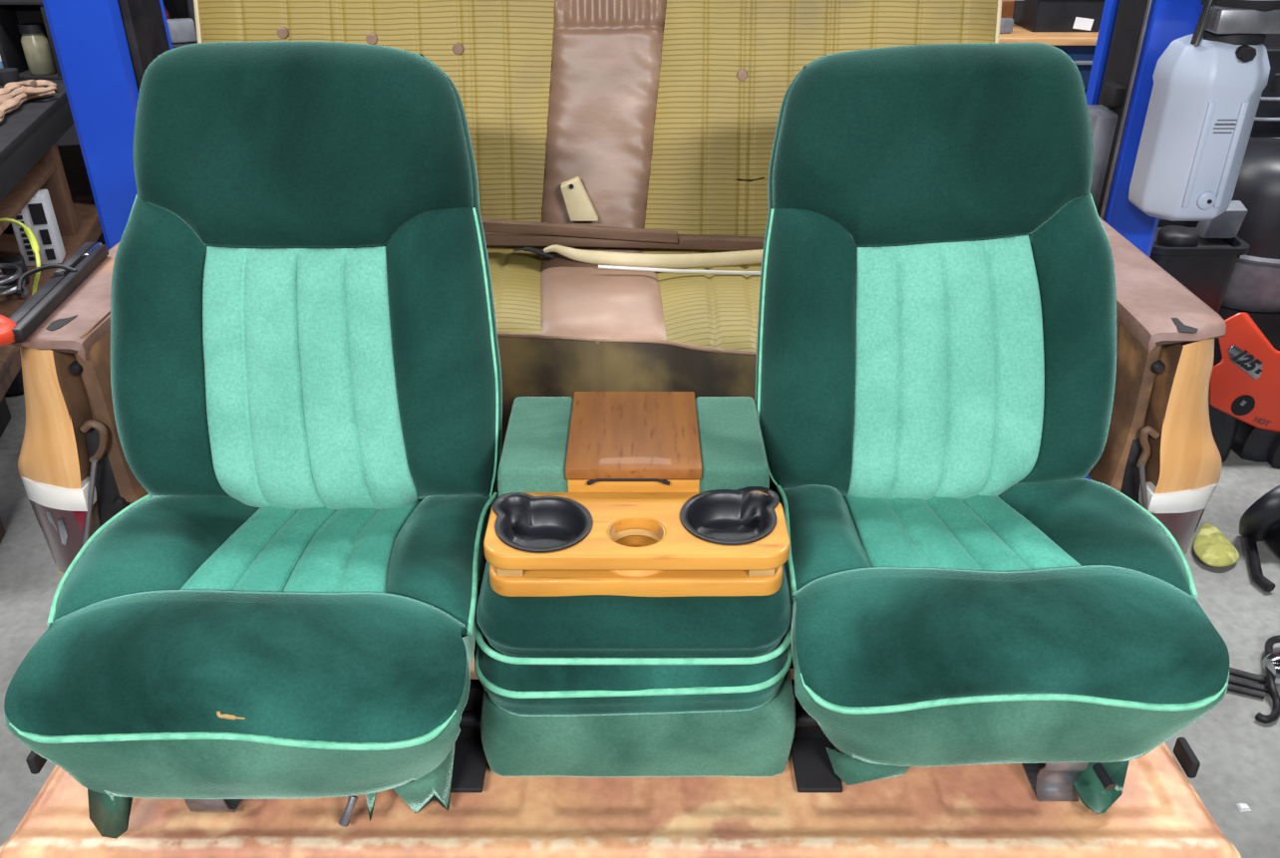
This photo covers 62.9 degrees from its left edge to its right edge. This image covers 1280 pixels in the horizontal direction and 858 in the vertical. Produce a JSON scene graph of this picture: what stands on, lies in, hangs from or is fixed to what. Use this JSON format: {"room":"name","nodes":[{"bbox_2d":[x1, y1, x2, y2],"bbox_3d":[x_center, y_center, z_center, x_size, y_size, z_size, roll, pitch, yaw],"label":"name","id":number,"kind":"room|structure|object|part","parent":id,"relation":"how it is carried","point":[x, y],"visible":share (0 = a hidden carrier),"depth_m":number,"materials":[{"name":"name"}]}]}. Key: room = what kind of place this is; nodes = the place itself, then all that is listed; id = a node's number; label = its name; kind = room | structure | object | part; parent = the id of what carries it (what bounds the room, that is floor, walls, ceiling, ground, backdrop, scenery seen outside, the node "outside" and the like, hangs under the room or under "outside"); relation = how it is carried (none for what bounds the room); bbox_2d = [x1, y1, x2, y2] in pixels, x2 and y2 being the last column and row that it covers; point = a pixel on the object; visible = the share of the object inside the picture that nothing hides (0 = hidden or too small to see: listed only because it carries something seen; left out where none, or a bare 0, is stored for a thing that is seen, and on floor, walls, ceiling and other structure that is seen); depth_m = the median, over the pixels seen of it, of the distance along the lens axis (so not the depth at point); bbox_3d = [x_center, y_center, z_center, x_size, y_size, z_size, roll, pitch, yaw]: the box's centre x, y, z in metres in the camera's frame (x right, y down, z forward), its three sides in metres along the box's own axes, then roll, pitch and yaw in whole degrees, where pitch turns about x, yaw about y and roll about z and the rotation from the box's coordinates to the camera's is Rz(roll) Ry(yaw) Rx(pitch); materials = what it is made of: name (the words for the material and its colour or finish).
{"room":"auto repair garage","nodes":[
{"label":"auto repair garage","id":0,"kind":"room"},
{"bbox_2d":[0,232,1279,857],"bbox_3d":[0.000,1.227,1.491,8.600,0.100,11.600,0,29,0],"label":"floor","id":1,"kind":"structure","parent":0,"point":[1238,755],"depth_m":2.66,"materials":[{"name":"grey concrete"}]},
{"bbox_2d":[0,395,10,437],"bbox_3d":[-2.278,-0.023,3.319,0.370,0.288,0.530,-7,30,-12],"label":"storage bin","id":2,"kind":"object","parent":1,"relation":"on","point":[5,416],"visible":0.95,"depth_m":3.55,"materials":[{"name":"plastic"}]},
{"bbox_2d":[4,366,23,396],"bbox_3d":[-2.438,-0.319,3.876,0.370,0.258,0.480,-7,30,-12],"label":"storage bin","id":3,"kind":"object","parent":1,"relation":"on","point":[17,386],"visible":0.09,"depth_m":3.76,"materials":[{"name":"plastic"}]},
{"bbox_2d":[0,79,102,543],"bbox_3d":[-2.521,-0.742,3.969,0.760,0.910,3.100,-7,30,-12],"label":"workbench","id":4,"kind":"object","parent":1,"relation":"on","point":[31,159],"depth_m":3.77,"materials":[{"name":"wood"}]},
{"bbox_3d":[-1.874,-0.057,2.779,0.090,0.880,0.090,-7,30,-12],"label":"leg","id":5,"kind":"part","parent":4,"relation":"part of","materials":[{"name":"brown wood"}]},
{"bbox_2d":[0,67,19,84],"bbox_3d":[-2.512,-1.401,4.152,0.090,0.055,0.089,0,29,0],"label":"tape roll","id":6,"kind":"object","parent":4,"relation":"on","point":[7,75],"visible":0.78,"depth_m":4.13,"materials":[{"name":"plastic"}]},
{"bbox_3d":[-2.124,-0.492,3.479,0.138,0.126,0.138,0,29,0],"label":"cable coil","id":7,"kind":"part","parent":4,"relation":"part of","materials":[{"name":"grey metal"}]},
{"bbox_2d":[0,255,29,285],"bbox_3d":[-2.164,-0.549,3.625,0.070,0.085,0.080,-15,33,-25],"label":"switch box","id":8,"kind":"object","parent":4,"relation":"on","point":[18,260],"visible":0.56,"depth_m":3.60,"materials":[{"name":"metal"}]},
{"bbox_2d":[0,218,40,295],"bbox_3d":[-1.919,-0.306,3.372,0.112,0.711,0.278,-18,34,-28],"label":"extension cord","id":9,"kind":"object","parent":4,"relation":"hanging from","point":[28,231],"visible":0.38,"depth_m":3.22,"materials":[{"name":"yellow plastic"}]},
{"bbox_2d":[0,79,56,123],"bbox_3d":[-2.268,-1.173,3.750,0.231,0.053,0.677,0,29,0],"label":"rag","id":10,"kind":"object","parent":4,"relation":"on","point":[14,94],"visible":1,"depth_m":3.83,"materials":[{"name":"beige fabric"}]},
{"bbox_2d":[0,162,56,235],"bbox_3d":[-2.352,-0.577,3.200,0.720,0.025,1.560,-7,30,-12],"label":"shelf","id":11,"kind":"object","parent":4,"relation":"attached to","point":[29,185],"depth_m":3.62,"materials":[{"name":"brown wood"}]},
{"bbox_2d":[0,0,62,79],"bbox_3d":[-2.449,-1.588,4.242,0.240,0.297,0.190,0,29,0],"label":"shelf","id":12,"kind":"object","parent":4,"relation":"on","point":[13,13],"visible":0.35,"depth_m":4.24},
{"bbox_3d":[-2.449,-1.711,4.173,0.240,0.014,0.190,0,29,0],"label":"lid","id":13,"kind":"part","parent":12,"relation":"part of","materials":[{"name":"rubber"}]},
{"bbox_2d":[17,22,56,75],"bbox_3d":[-2.439,-1.538,4.236,0.100,0.190,0.099,0,29,0],"label":"jar","id":14,"kind":"object","parent":12,"relation":"in","point":[35,44],"visible":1,"depth_m":4.21,"materials":[{"name":"clear glass"}]},
{"bbox_3d":[-2.439,-1.607,4.197,0.092,0.030,0.092,0,29,0],"label":"lid","id":15,"kind":"part","parent":14,"relation":"part of","materials":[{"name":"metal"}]},
{"bbox_2d":[10,189,65,266],"bbox_3d":[-2.176,-0.728,3.769,0.125,0.259,0.104,-9,30,-15],"label":"inverter","id":16,"kind":"object","parent":4,"relation":"on","point":[38,214],"visible":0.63,"depth_m":3.74,"materials":[{"name":"white plastic"}]},
{"bbox_2d":[27,203,47,225],"bbox_3d":[-2.133,-0.762,3.707,0.045,0.075,0.005,-9,30,-15],"label":"socket","id":17,"kind":"object","parent":16,"relation":"attached to","point":[37,212],"depth_m":3.71,"materials":[{"name":"plastic"}]},
{"bbox_2d":[38,229,51,245],"bbox_3d":[-2.129,-0.688,3.750,0.028,0.055,0.005,-9,30,-15],"label":"socket","id":18,"kind":"object","parent":16,"relation":"attached to","point":[45,235],"depth_m":3.75,"materials":[{"name":"plastic"}]},
{"bbox_2d":[44,248,55,260],"bbox_3d":[-2.129,-0.631,3.781,0.028,0.040,0.005,-9,30,-15],"label":"socket","id":19,"kind":"object","parent":16,"relation":"attached to","point":[50,253],"depth_m":3.78,"materials":[{"name":"plastic"}]},
{"bbox_2d":[0,144,99,380],"bbox_3d":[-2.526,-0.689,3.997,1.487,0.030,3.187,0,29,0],"label":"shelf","id":20,"kind":"object","parent":4,"relation":"attached to","point":[75,169],"depth_m":4.09,"materials":[{"name":"brown wood"}]},
{"bbox_3d":[-2.197,-0.687,4.094,0.030,0.070,3.100,-7,30,-12],"label":"shelf rail","id":21,"kind":"part","parent":4,"relation":"part of","materials":[{"name":"brown wood"}]},
{"bbox_3d":[-2.257,-0.797,4.097,0.090,0.880,0.090,-7,30,-12],"label":"leg","id":22,"kind":"part","parent":4,"relation":"part of","materials":[{"name":"brown wood"}]},
{"bbox_2d":[41,0,172,250],"bbox_3d":[-1.314,-1.241,2.457,0.322,3.260,0.500,0,29,0],"label":"lift post","id":23,"kind":"object","parent":1,"relation":"on","point":[104,49],"visible":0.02,"depth_m":2.54,"materials":[{"name":"blue metal"}]},
{"bbox_2d":[162,0,197,48],"bbox_3d":[-1.674,-1.531,4.301,0.992,1.960,0.440,0,29,0],"label":"rack","id":24,"kind":"object","parent":1,"relation":"on","point":[177,9],"visible":0.02,"depth_m":4.40,"materials":[{"name":"metal"}]},
{"bbox_2d":[163,4,170,19],"bbox_3d":[-1.911,-1.675,4.114,0.083,0.240,0.100,21,35,32],"label":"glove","id":25,"kind":"object","parent":24,"relation":"on","point":[167,16],"visible":0.1,"depth_m":4.13,"materials":[{"name":"red fabric"}]},
{"bbox_2d":[166,17,197,43],"bbox_3d":[-1.812,-1.575,4.138,0.100,0.085,0.060,-15,33,-25],"label":"box","id":26,"kind":"object","parent":24,"relation":"on","point":[182,30],"visible":0.83,"depth_m":4.11,"materials":[{"name":"grey paint"}]},
{"bbox_2d":[171,40,197,48],"bbox_3d":[-1.674,-1.581,4.273,0.992,0.030,0.440,0,29,0],"label":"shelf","id":27,"kind":"object","parent":24,"relation":"attached to","point":[176,45],"depth_m":4.13,"materials":[{"name":"metal"}]},
{"bbox_2d":[186,0,196,30],"bbox_3d":[-1.680,-1.739,4.230,0.300,0.280,0.300,0,29,0],"label":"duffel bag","id":28,"kind":"object","parent":24,"relation":"on","point":[190,7],"visible":0.03,"depth_m":4.16,"materials":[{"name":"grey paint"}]},
{"bbox_2d":[0,216,1241,857],"bbox_3d":[-0.026,0.032,2.361,2.048,1.134,2.487,0,29,0],"label":"table","id":29,"kind":"object","parent":1,"relation":"on","point":[1160,452],"depth_m":1.37,"materials":[{"name":"orange paint"}]},
{"bbox_3d":[-0.969,-0.147,1.566,0.070,0.044,0.135,-19,34,-30],"label":"orange handle","id":30,"kind":"part","parent":29,"relation":"part of","materials":[{"name":"orange plastic"}]},
{"bbox_2d":[8,242,108,340],"bbox_3d":[-0.972,-0.240,1.717,0.075,0.037,0.398,-3,29,-5],"label":"channel","id":31,"kind":"object","parent":29,"relation":"on","point":[69,275],"visible":0.98,"depth_m":1.70,"materials":[{"name":"metal"}]},
{"bbox_2d":[28,499,100,577],"bbox_3d":[-0.977,0.126,1.917,0.147,0.187,0.380,0,29,0],"label":"tail lamp","id":32,"kind":"object","parent":29,"relation":"attached to","point":[66,530],"depth_m":1.74,"materials":[{"name":"plastic"}]},
{"bbox_3d":[-0.891,0.120,1.696,0.065,0.165,0.009,0,29,0],"label":"latch rod","id":33,"kind":"part","parent":29,"relation":"part of","materials":[{"name":"grey metal"}]},
{"bbox_3d":[-0.878,0.071,1.720,0.051,0.192,0.040,0,29,0],"label":"latch plate","id":34,"kind":"part","parent":29,"relation":"part of","materials":[{"name":"metal"}]},
{"bbox_2d":[3,40,502,838],"bbox_3d":[-0.465,-0.011,1.364,0.539,0.861,0.703,0,29,0],"label":"seat","id":35,"kind":"object","parent":29,"relation":"on","point":[306,384],"visible":1,"depth_m":1.35,"materials":[{"name":"green fabric"}]},
{"bbox_3d":[-0.366,0.478,1.314,0.014,0.038,0.030,26,38,38],"label":"slide lever","id":36,"kind":"part","parent":35,"relation":"part of","materials":[{"name":"grey metal"}]},
{"bbox_2d":[193,0,1001,482],"bbox_3d":[-0.047,-0.373,1.958,1.584,0.885,0.666,0,29,0],"label":"seat","id":37,"kind":"object","parent":29,"relation":"on","point":[666,113],"depth_m":1.98,"materials":[{"name":"yellow fabric"}]},
{"bbox_3d":[-0.493,-0.586,2.059,0.681,0.585,0.240,0,29,0],"label":"ribbed panel","id":38,"kind":"part","parent":37,"relation":"part of","materials":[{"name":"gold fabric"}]},
{"bbox_3d":[-0.504,-0.254,1.958,0.661,0.072,0.306,0,29,0],"label":"ribbed cushion panel","id":39,"kind":"part","parent":37,"relation":"part of","materials":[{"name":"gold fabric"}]},
{"bbox_2d":[560,176,598,221],"bbox_3d":[-0.116,-0.441,2.006,0.070,0.078,0.029,0,29,0],"label":"tag","id":40,"kind":"object","parent":37,"relation":"on","point":[579,206],"visible":1,"depth_m":2.00,"materials":[{"name":"beige wood"}]},
{"bbox_3d":[-0.075,-0.585,2.057,0.266,0.585,0.240,0,29,0],"label":"panel","id":41,"kind":"part","parent":37,"relation":"part of","materials":[{"name":"leather"}]},
{"bbox_3d":[-0.075,-0.250,1.946,0.244,0.064,0.332,0,29,0],"label":"cushion panel","id":42,"kind":"part","parent":37,"relation":"part of","materials":[{"name":"leather"}]},
{"bbox_2d":[484,232,764,251],"bbox_3d":[-0.033,-0.364,2.030,0.601,0.034,0.030,0,29,0],"label":"wood board","id":43,"kind":"object","parent":37,"relation":"on","point":[685,241],"visible":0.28,"depth_m":2.02,"materials":[{"name":"brown wood"}]},
{"bbox_2d":[481,219,677,243],"bbox_3d":[-0.122,-0.379,2.003,0.390,0.042,0.020,0,29,1],"label":"wood board","id":44,"kind":"object","parent":43,"relation":"on","point":[503,226],"visible":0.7,"depth_m":1.99,"materials":[{"name":"brown wood"}]},
{"bbox_2d":[497,336,772,482],"bbox_3d":[-0.076,-0.038,1.890,1.486,0.270,0.070,3,29,6],"label":"cushion","id":45,"kind":"object","parent":37,"relation":"on","point":[529,366],"depth_m":1.84,"materials":[{"name":"brown fabric"}]},
{"bbox_3d":[0.021,-0.329,1.999,0.522,0.047,0.038,0,29,0],"label":"trim strip","id":46,"kind":"part","parent":37,"relation":"part of","materials":[{"name":"beige plastic"}]},
{"bbox_2d":[598,265,760,275],"bbox_3d":[0.094,-0.297,1.954,0.344,0.016,0.010,1,29,2],"label":"rod","id":47,"kind":"object","parent":37,"relation":"on","point":[599,266],"visible":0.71,"depth_m":1.95,"materials":[{"name":"white metal"}]},
{"bbox_3d":[0.351,-0.225,1.908,0.650,0.073,0.422,0,29,0],"label":"ribbed cushion panel","id":48,"kind":"part","parent":37,"relation":"part of","materials":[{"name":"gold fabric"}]},
{"bbox_3d":[0.336,-0.586,2.059,0.680,0.585,0.240,0,29,0],"label":"ribbed panel","id":49,"kind":"part","parent":37,"relation":"part of","materials":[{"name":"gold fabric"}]},
{"bbox_2d":[450,391,843,792],"bbox_3d":[-0.005,0.197,1.457,0.560,0.400,0.467,0,29,0],"label":"console","id":50,"kind":"object","parent":29,"relation":"on","point":[634,611],"visible":1,"depth_m":1.30,"materials":[{"name":"green fabric"}]},
{"bbox_3d":[-0.240,0.384,1.431,0.089,0.095,0.020,0,29,0],"label":"mount plate","id":51,"kind":"part","parent":50,"relation":"part of","materials":[{"name":"metal"}]},
{"bbox_3d":[-0.137,0.053,1.438,0.092,0.121,0.208,0,29,0],"label":"armrest","id":52,"kind":"part","parent":50,"relation":"part of","materials":[{"name":"green fabric"}]},
{"bbox_3d":[-0.015,0.066,1.325,0.106,0.014,0.008,0,29,0],"label":"lid pull","id":53,"kind":"part","parent":50,"relation":"part of","materials":[{"name":"metal"}]},
{"bbox_2d":[478,633,788,716],"bbox_3d":[-0.009,0.214,1.462,0.396,0.112,0.457,0,29,0],"label":"cushion","id":54,"kind":"object","parent":50,"relation":"on","point":[514,682],"depth_m":1.26,"materials":[{"name":"teal fabric"}]},
{"bbox_3d":[-0.008,0.005,1.409,0.173,0.018,0.212,0,29,0],"label":"wooden lid","id":55,"kind":"part","parent":50,"relation":"part of","materials":[{"name":"brown wood"}]},
{"bbox_2d":[476,561,792,657],"bbox_3d":[-0.007,0.147,1.421,0.389,0.093,0.441,0,29,0],"label":"cushion","id":56,"kind":"object","parent":50,"relation":"on","point":[514,621],"depth_m":1.23,"materials":[{"name":"green fabric"}]},
{"bbox_2d":[483,486,790,570],"bbox_3d":[-0.004,0.124,1.278,0.362,0.038,0.147,0,29,0],"label":"tray","id":57,"kind":"object","parent":50,"relation":"on","point":[528,527],"depth_m":1.28,"materials":[{"name":"orange wood"}]},
{"bbox_3d":[0.121,0.053,1.438,0.092,0.121,0.208,0,29,0],"label":"armrest","id":58,"kind":"part","parent":50,"relation":"part of","materials":[{"name":"green fabric"}]},
{"bbox_3d":[0.235,0.384,1.431,0.079,0.095,0.020,0,29,0],"label":"mount plate","id":59,"kind":"part","parent":50,"relation":"part of","materials":[{"name":"metal"}]},
{"bbox_2d":[754,42,1229,814],"bbox_3d":[0.441,-0.029,1.404,0.556,0.854,0.687,0,29,0],"label":"seat","id":60,"kind":"object","parent":29,"relation":"on","point":[936,366],"visible":0.99,"depth_m":1.38,"materials":[{"name":"green fabric"}]},
{"bbox_3d":[0.602,0.438,1.389,0.083,0.030,0.161,0,29,0],"label":"leg","id":61,"kind":"part","parent":60,"relation":"part of","materials":[{"name":"green fabric"}]},
{"bbox_3d":[0.580,0.435,1.311,0.014,0.018,0.033,-7,30,-12],"label":"slide lever","id":62,"kind":"part","parent":60,"relation":"part of","materials":[{"name":"black plastic"}]},
{"bbox_3d":[0.821,0.063,1.750,0.042,0.144,0.040,0,29,0],"label":"latch plate","id":63,"kind":"part","parent":29,"relation":"part of","materials":[{"name":"metal"}]},
{"bbox_3d":[0.827,0.096,1.717,0.040,0.100,0.009,0,29,0],"label":"latch rod","id":64,"kind":"part","parent":29,"relation":"part of","materials":[{"name":"grey metal"}]},
{"bbox_2d":[1138,502,1205,555],"bbox_3d":[0.922,0.114,1.947,0.147,0.144,0.376,0,29,0],"label":"tail lamp","id":65,"kind":"object","parent":29,"relation":"attached to","point":[1182,522],"depth_m":1.78,"materials":[{"name":"brown plastic"}]},
{"bbox_2d":[998,23,1099,94],"bbox_3d":[1.724,-1.494,5.237,0.907,0.975,0.625,0,29,0],"label":"bench","id":66,"kind":"object","parent":1,"relation":"on","point":[1080,46],"visible":0.02,"depth_m":4.78,"materials":[{"name":"brown wood"}]},
{"bbox_2d":[999,17,1013,33],"bbox_3d":[1.681,-1.860,4.827,0.070,0.065,0.050,-9,30,-15],"label":"vise","id":67,"kind":"object","parent":66,"relation":"on","point":[1007,24],"visible":0.71,"depth_m":4.81,"materials":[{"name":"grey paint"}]},
{"bbox_2d":[1000,0,1023,17],"bbox_3d":[1.645,-2.054,4.945,0.298,0.279,0.185,0,29,0],"label":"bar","id":68,"kind":"object","parent":66,"relation":"on","point":[1007,5],"visible":0.03,"depth_m":4.97,"materials":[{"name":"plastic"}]},
{"bbox_2d":[1012,0,1104,31],"bbox_3d":[1.979,-1.986,4.956,0.317,0.158,0.324,0,29,0],"label":"tray","id":69,"kind":"object","parent":66,"relation":"on","point":[1032,15],"visible":0.91,"depth_m":4.84,"materials":[{"name":"black plastic"}]},
{"bbox_3d":[1.724,-1.639,4.831,0.847,0.125,0.020,0,29,0],"label":"drawer","id":70,"kind":"part","parent":66,"relation":"part of","materials":[{"name":"blue metal"}]},
{"bbox_3d":[1.724,-1.675,4.788,0.847,0.016,0.020,0,29,0],"label":"drawer pull","id":71,"kind":"part","parent":66,"relation":"part of","materials":[{"name":"grey paint"}]},
{"bbox_2d":[1085,0,1203,479],"bbox_3d":[1.270,-1.241,2.457,0.298,3.260,0.500,0,29,0],"label":"lift post","id":72,"kind":"object","parent":1,"relation":"on","point":[1133,35],"visible":0.38,"depth_m":2.63,"materials":[{"name":"blue metal"}]},
{"bbox_3d":[1.195,-0.378,2.941,0.085,1.020,0.120,0,29,0],"label":"guard plate","id":73,"kind":"part","parent":72,"relation":"part of","materials":[{"name":"grey paint"}]},
{"bbox_2d":[1128,0,1279,221],"bbox_3d":[1.270,-0.829,2.338,0.242,0.693,0.281,-8,30,-14],"label":"tank","id":74,"kind":"object","parent":72,"relation":"attached to","point":[1209,83],"visible":1,"depth_m":2.30,"materials":[{"name":"plastic"}]},
{"bbox_2d":[1213,127,1234,129],"bbox_3d":[1.277,-0.657,2.289,0.048,0.003,0.002,0,29,0],"label":"print","id":75,"kind":"object","parent":74,"relation":"on","point":[1213,128],"depth_m":2.29,"materials":[{"name":"grey paint"}]},
{"bbox_2d":[1214,123,1236,125],"bbox_3d":[1.279,-0.665,2.284,0.049,0.004,0.002,0,29,0],"label":"print","id":76,"kind":"object","parent":74,"relation":"on","point":[1214,124],"depth_m":2.28,"materials":[{"name":"grey paint"}]},
{"bbox_3d":[1.401,-0.754,2.283,0.040,0.040,0.039,0,29,0],"label":"handle knob","id":77,"kind":"part","parent":74,"relation":"part of","materials":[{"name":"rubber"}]},
{"bbox_2d":[1149,200,1250,314],"bbox_3d":[1.677,-0.349,3.382,0.310,0.799,0.290,0,29,0],"label":"waste bin","id":78,"kind":"object","parent":1,"relation":"on","point":[1206,269],"depth_m":3.17,"materials":[{"name":"black plastic"}]},
{"bbox_2d":[1156,225,1200,247],"bbox_3d":[1.636,-0.584,3.181,0.116,0.050,0.116,0,29,0],"label":"tin can","id":79,"kind":"object","parent":78,"relation":"on","point":[1169,235],"visible":0.94,"depth_m":3.15,"materials":[{"name":"metal"}]},
{"bbox_3d":[1.775,-0.640,3.196,0.100,0.110,0.081,0,29,0],"label":"metal bracket","id":80,"kind":"part","parent":78,"relation":"part of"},
{"bbox_2d":[1193,523,1239,567],"bbox_3d":[1.609,0.318,2.950,0.122,0.031,0.207,0,29,0],"label":"cleaning cloth","id":81,"kind":"object","parent":1,"relation":"on","point":[1210,545],"visible":1,"depth_m":2.91,"materials":[{"name":"yellow fabric"}]},
{"bbox_2d":[1235,803,1251,812],"bbox_3d":[1.252,0.784,2.171,0.026,0.006,0.022,0,29,0],"label":"paper scrap","id":82,"kind":"object","parent":1,"relation":"on","point":[1242,807],"visible":1,"depth_m":2.17,"materials":[{"name":"white paper"}]},
{"bbox_2d":[1208,313,1279,469],"bbox_3d":[2.011,-0.093,3.339,0.566,0.660,0.205,0,29,0],"label":"leaf blower","id":83,"kind":"object","parent":1,"relation":"on","point":[1244,383],"visible":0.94,"depth_m":3.24,"materials":[{"name":"red plastic"}]},
{"bbox_2d":[1227,683,1265,699],"bbox_3d":[1.407,0.613,2.465,0.112,0.017,0.018,11,31,19],"label":"rod","id":84,"kind":"object","parent":1,"relation":"on","point":[1231,688],"visible":0.66,"depth_m":2.45,"materials":[{"name":"black metal"}]},
{"bbox_2d":[1213,46,1279,361],"bbox_3d":[2.077,-0.650,3.577,0.470,1.154,0.595,0,29,0],"label":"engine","id":85,"kind":"object","parent":1,"relation":"on","point":[1253,289],"visible":0.27,"depth_m":3.35,"materials":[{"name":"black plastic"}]},
{"bbox_3d":[2.092,-0.912,3.743,0.440,0.860,0.050,0,29,0],"label":"guard panel","id":86,"kind":"part","parent":85,"relation":"part of","materials":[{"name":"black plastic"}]},
{"bbox_2d":[1229,667,1267,684],"bbox_3d":[1.438,0.587,2.511,0.113,0.017,0.018,13,32,22],"label":"rod","id":87,"kind":"object","parent":1,"relation":"on","point":[1233,672],"visible":0.56,"depth_m":2.50,"materials":[{"name":"black metal"}]},
{"bbox_2d":[1228,676,1269,693],"bbox_3d":[1.427,0.603,2.484,0.130,0.017,0.018,12,31,20],"label":"rod","id":88,"kind":"object","parent":1,"relation":"on","point":[1233,681],"visible":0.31,"depth_m":2.47,"materials":[{"name":"black metal"}]},
{"bbox_2d":[1239,485,1279,592],"bbox_3d":[1.815,0.274,2.853,0.326,0.220,0.276,0,29,0],"label":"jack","id":89,"kind":"object","parent":1,"relation":"on","point":[1260,521],"visible":1,"depth_m":2.89,"materials":[{"name":"black metal"}]},
{"bbox_3d":[1.777,0.234,2.922,0.179,0.217,0.115,0,29,0],"label":"arm","id":90,"kind":"part","parent":89,"relation":"part of","materials":[{"name":"black plastic"}]},
{"bbox_2d":[1255,635,1279,723],"bbox_3d":[1.509,0.577,2.476,0.071,0.064,0.330,17,34,28],"label":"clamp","id":91,"kind":"object","parent":1,"relation":"on","point":[1270,663],"visible":1,"depth_m":2.45,"materials":[{"name":"metal"}]},
{"bbox_2d":[56,0,1279,145],"bbox_3d":[0.000,-3.444,5.463,8.400,4.160,0.100,0,29,0],"label":"wall","id":92,"kind":"structure","parent":0,"point":[70,138],"depth_m":6.33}
]}

